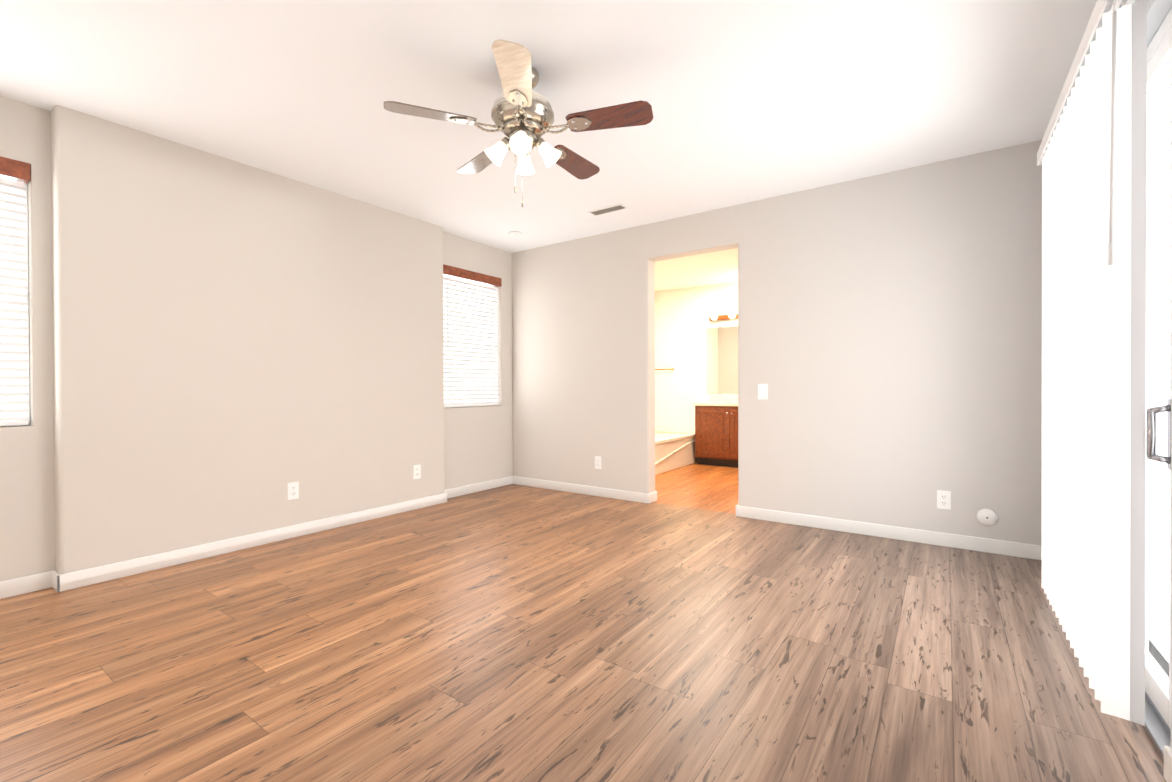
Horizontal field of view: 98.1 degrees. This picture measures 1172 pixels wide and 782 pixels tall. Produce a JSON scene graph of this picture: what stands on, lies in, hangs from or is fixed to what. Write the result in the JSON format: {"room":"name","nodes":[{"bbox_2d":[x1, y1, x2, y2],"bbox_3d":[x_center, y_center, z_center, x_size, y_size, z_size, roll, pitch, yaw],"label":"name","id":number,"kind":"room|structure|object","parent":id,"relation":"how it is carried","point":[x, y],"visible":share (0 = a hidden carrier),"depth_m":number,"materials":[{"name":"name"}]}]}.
{"room":"empty bedroom","nodes":[
{"label":"empty bedroom","id":0,"kind":"room"},
{"bbox_2d":[0,96,512,580],"bbox_3d":[-2.121,-0.222,3.508,0.252,2.440,4.877,0,0,35],"label":"wall","id":1,"kind":"structure","parent":0,"point":[221,348],"depth_m":3.08,"materials":[{"name":"paint"}]},
{"bbox_2d":[0,571,51,598],"bbox_3d":[-3.067,0.968,2.133,0.014,0.085,1.182,0,0,35],"label":"baseboard","id":2,"kind":"structure","parent":1,"relation":"attached to","point":[46,580],"depth_m":2.52,"materials":[{"name":"white wood"}]},
{"bbox_2d":[48,489,451,591],"bbox_3d":[-1.949,0.955,3.539,0.036,0.085,2.438,0,0,35],"label":"baseboard","id":3,"kind":"structure","parent":1,"relation":"attached to","point":[72,580],"depth_m":3.11,"materials":[{"name":"white wood"}]},
{"bbox_2d":[288,481,298,499],"bbox_3d":[-1.993,0.679,3.462,0.009,0.116,0.072,0,0,35],"label":"electrical outlet plate","id":4,"kind":"object","parent":1,"relation":"attached to","point":[293,487],"depth_m":3.46,"materials":[{"name":"white plastic"}]},
{"bbox_2d":[413,465,420,478],"bbox_3d":[-1.420,0.680,4.272,0.009,0.116,0.072,0,0,35],"label":"electrical outlet plate","id":5,"kind":"object","parent":1,"relation":"attached to","point":[416,468],"depth_m":4.27,"materials":[{"name":"white plastic"}]},
{"bbox_2d":[448,476,511,497],"bbox_3d":[-1.065,0.943,4.964,0.014,0.085,0.942,0,0,35],"label":"baseboard","id":6,"kind":"structure","parent":1,"relation":"attached to","point":[472,488],"depth_m":4.99,"materials":[{"name":"white wood"}]},
{"bbox_2d":[0,0,1096,291],"bbox_3d":[0.437,-1.491,3.447,4.496,0.080,7.750,0,0,35],"label":"ceiling","id":7,"kind":"structure","parent":0,"point":[752,100],"depth_m":2.42,"materials":[{"name":"white paint"}]},
{"bbox_2d":[509,231,521,237],"bbox_3d":[-0.647,-1.437,4.677,0.123,0.033,0.123,0,0,-10],"label":"smoke detector","id":8,"kind":"object","parent":7,"relation":"attached to","point":[515,234],"visible":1,"depth_m":4.61,"materials":[{"name":"white plastic"}]},
{"bbox_2d":[383,39,653,206],"bbox_3d":[-0.268,-1.133,2.351,1.142,0.615,1.101,0,0,35],"label":"ceiling fan","id":9,"kind":"object","parent":7,"relation":"hanging from","point":[522,114],"visible":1,"depth_m":2.22,"materials":[{"name":"brown wood"}]},
{"bbox_2d":[587,203,627,215],"bbox_3d":[0.174,-1.449,4.074,0.320,0.008,0.120,0,0,35],"label":"ceiling vent","id":10,"kind":"object","parent":7,"relation":"in","point":[609,209],"visible":1,"depth_m":4.06,"materials":[{"name":"white metal"}]},
{"bbox_2d":[0,463,1168,781],"bbox_3d":[0.454,1.014,3.457,4.516,0.050,7.750,0,0,35],"label":"floor","id":11,"kind":"structure","parent":0,"point":[512,632],"depth_m":1.89,"materials":[{"name":"brown wood"}]},
{"bbox_2d":[655,429,696,474],"bbox_3d":[0.577,0.772,6.278,0.886,0.400,2.709,0,0,35],"label":"bathtub","id":12,"kind":"object","parent":11,"relation":"on","point":[674,449],"visible":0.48,"depth_m":6.36,"materials":[{"name":"beige ceramic"}]},
{"bbox_2d":[695,406,737,467],"bbox_3d":[1.984,0.577,6.595,0.985,0.775,0.564,0,0,35],"label":"base cabinet","id":13,"kind":"object","parent":11,"relation":"on","point":[716,430],"depth_m":6.49,"materials":[{"name":"brown wood"}]},
{"bbox_2d":[693,402,737,405],"bbox_3d":[2.150,0.170,6.470,1.424,0.039,0.571,0,0,35],"label":"countertop","id":14,"kind":"structure","parent":13,"relation":"on","point":[696,403],"depth_m":6.50,"materials":[{"name":"white stone"}]},
{"bbox_2d":[655,282,737,429],"bbox_3d":[2.226,-0.258,6.854,3.200,2.440,0.140,0,0,35],"label":"wall","id":15,"kind":"structure","parent":0,"point":[682,322],"depth_m":7.31,"materials":[{"name":"white paint"}]},
{"bbox_2d":[706,326,737,393],"bbox_3d":[2.246,-0.422,6.744,1.360,0.934,0.009,0,0,35],"label":"bathroom mirror","id":16,"kind":"object","parent":15,"relation":"attached to","point":[721,359],"visible":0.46,"depth_m":7.00,"materials":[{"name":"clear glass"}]},
{"bbox_2d":[709,312,737,320],"bbox_3d":[2.180,-1.012,6.685,1.200,0.100,0.173,0,0,35],"label":"sconce","id":17,"kind":"object","parent":15,"relation":"attached to","point":[715,317],"visible":0.33,"depth_m":6.91,"materials":[{"name":"orange metal"}]},
{"bbox_2d":[709,394,737,401],"bbox_3d":[2.309,0.098,6.694,1.424,0.101,0.020,0,0,35],"label":"backsplash","id":18,"kind":"structure","parent":15,"relation":"attached to","point":[712,397],"depth_m":6.98,"materials":[{"name":"white"}]},
{"bbox_2d":[512,140,1041,545],"bbox_3d":[1.037,-0.237,4.175,4.356,2.440,0.140,0,0,35],"label":"wall","id":19,"kind":"structure","parent":0,"point":[890,339],"depth_m":3.54,"materials":[{"name":"paint"}]},
{"bbox_2d":[512,476,655,503],"bbox_3d":[-0.107,0.940,4.914,1.636,0.085,0.037,0,0,35],"label":"baseboard","id":20,"kind":"structure","parent":19,"relation":"attached to","point":[553,485],"depth_m":4.81,"materials":[{"name":"white wood"}]},
{"bbox_2d":[595,456,600,468],"bbox_3d":[0.112,0.669,4.746,0.072,0.116,0.009,0,0,35],"label":"electrical outlet plate","id":21,"kind":"object","parent":19,"relation":"attached to","point":[597,458],"depth_m":4.74,"materials":[{"name":"white plastic"}]},
{"bbox_2d":[758,384,767,398],"bbox_3d":[1.344,0.005,3.867,0.074,0.118,0.011,0,0,35],"label":"switch plate","id":22,"kind":"object","parent":19,"relation":"attached to","point":[762,391],"visible":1,"depth_m":3.85,"materials":[{"name":"white plastic"}]},
{"bbox_2d":[736,505,1039,559],"bbox_3d":[1.925,0.941,3.476,1.818,0.085,0.037,0,0,35],"label":"baseboard","id":23,"kind":"structure","parent":19,"relation":"attached to","point":[1023,550],"depth_m":3.35,"materials":[{"name":"white wood"}]},
{"bbox_2d":[937,490,950,509],"bbox_3d":[2.268,0.690,3.221,0.072,0.116,0.009,0,0,35],"label":"electrical outlet plate","id":24,"kind":"object","parent":19,"relation":"attached to","point":[943,499],"depth_m":3.22,"materials":[{"name":"white plastic"}]},
{"bbox_2d":[976,508,997,525],"bbox_3d":[2.439,0.769,3.090,0.104,0.104,0.027,0,0,35],"label":"outlet cover","id":25,"kind":"object","parent":19,"relation":"attached to","point":[986,516],"visible":1,"depth_m":3.08,"materials":[{"name":"white plastic"}]},
{"bbox_2d":[1064,0,1171,747],"bbox_3d":[1.350,-0.220,0.967,0.140,2.440,4.737,0,0,35],"label":"wall","id":26,"kind":"structure","parent":0,"point":[1158,11],"depth_m":1.44,"materials":[{"name":"white paint"}]},
{"bbox_2d":[1037,0,1146,725],"bbox_3d":[1.700,-0.114,1.672,0.097,2.147,2.094,0,0,35],"label":"vertical blind","id":27,"kind":"object","parent":26,"relation":"attached to","point":[1091,156],"visible":1,"depth_m":1.57,"materials":[{"name":"white plastic"}]},
{"bbox_2d":[1142,8,1171,761],"bbox_3d":[2.009,-0.046,1.907,0.139,2.077,1.564,0,0,35],"label":"door frame","id":28,"kind":"structure","parent":26,"relation":"attached to","point":[1157,727],"depth_m":1.54,"materials":[{"name":"white plastic"}]},
{"bbox_2d":[1164,746,1171,781],"bbox_3d":[0.759,0.964,0.266,0.014,0.085,2.555,0,0,35],"label":"baseboard","id":29,"kind":"structure","parent":26,"relation":"attached to","point":[1167,750],"depth_m":1.29,"materials":[{"name":"white wood"}]},
{"label":"outside","id":30,"kind":"structure","parent":0,"visible":0},
{"bbox_2d":[0,175,29,425],"bbox_3d":[-3.100,-0.478,2.320,0.085,1.415,0.850,0,0,35],"label":"window","id":31,"kind":"structure","parent":30,"point":[10,178],"depth_m":2.60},
{"bbox_2d":[0,156,30,425],"bbox_3d":[-3.021,-0.480,2.264,0.086,1.307,0.742,0,0,35],"label":"window blind","id":32,"kind":"object","parent":31,"relation":"attached to","point":[13,351],"visible":0.94,"depth_m":2.52,"materials":[{"name":"white plastic"}]},
{"bbox_2d":[443,274,494,407],"bbox_3d":[-1.194,-0.501,5.014,0.085,1.415,0.850,0,0,35],"label":"window","id":33,"kind":"structure","parent":30,"point":[465,284],"depth_m":5.06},
{"bbox_2d":[443,264,501,407],"bbox_3d":[-1.115,-0.503,4.958,0.086,1.307,0.742,0,0,35],"label":"window blind","id":34,"kind":"object","parent":33,"relation":"attached to","point":[470,330],"visible":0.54,"depth_m":4.95,"materials":[{"name":"white plastic"}]},
{"bbox_2d":[1149,77,1170,661],"bbox_3d":[2.277,-0.198,1.716,0.010,2.980,3.970,0,0,35],"label":"sliding door","id":35,"kind":"structure","parent":30,"point":[1160,148],"depth_m":2.51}
]}

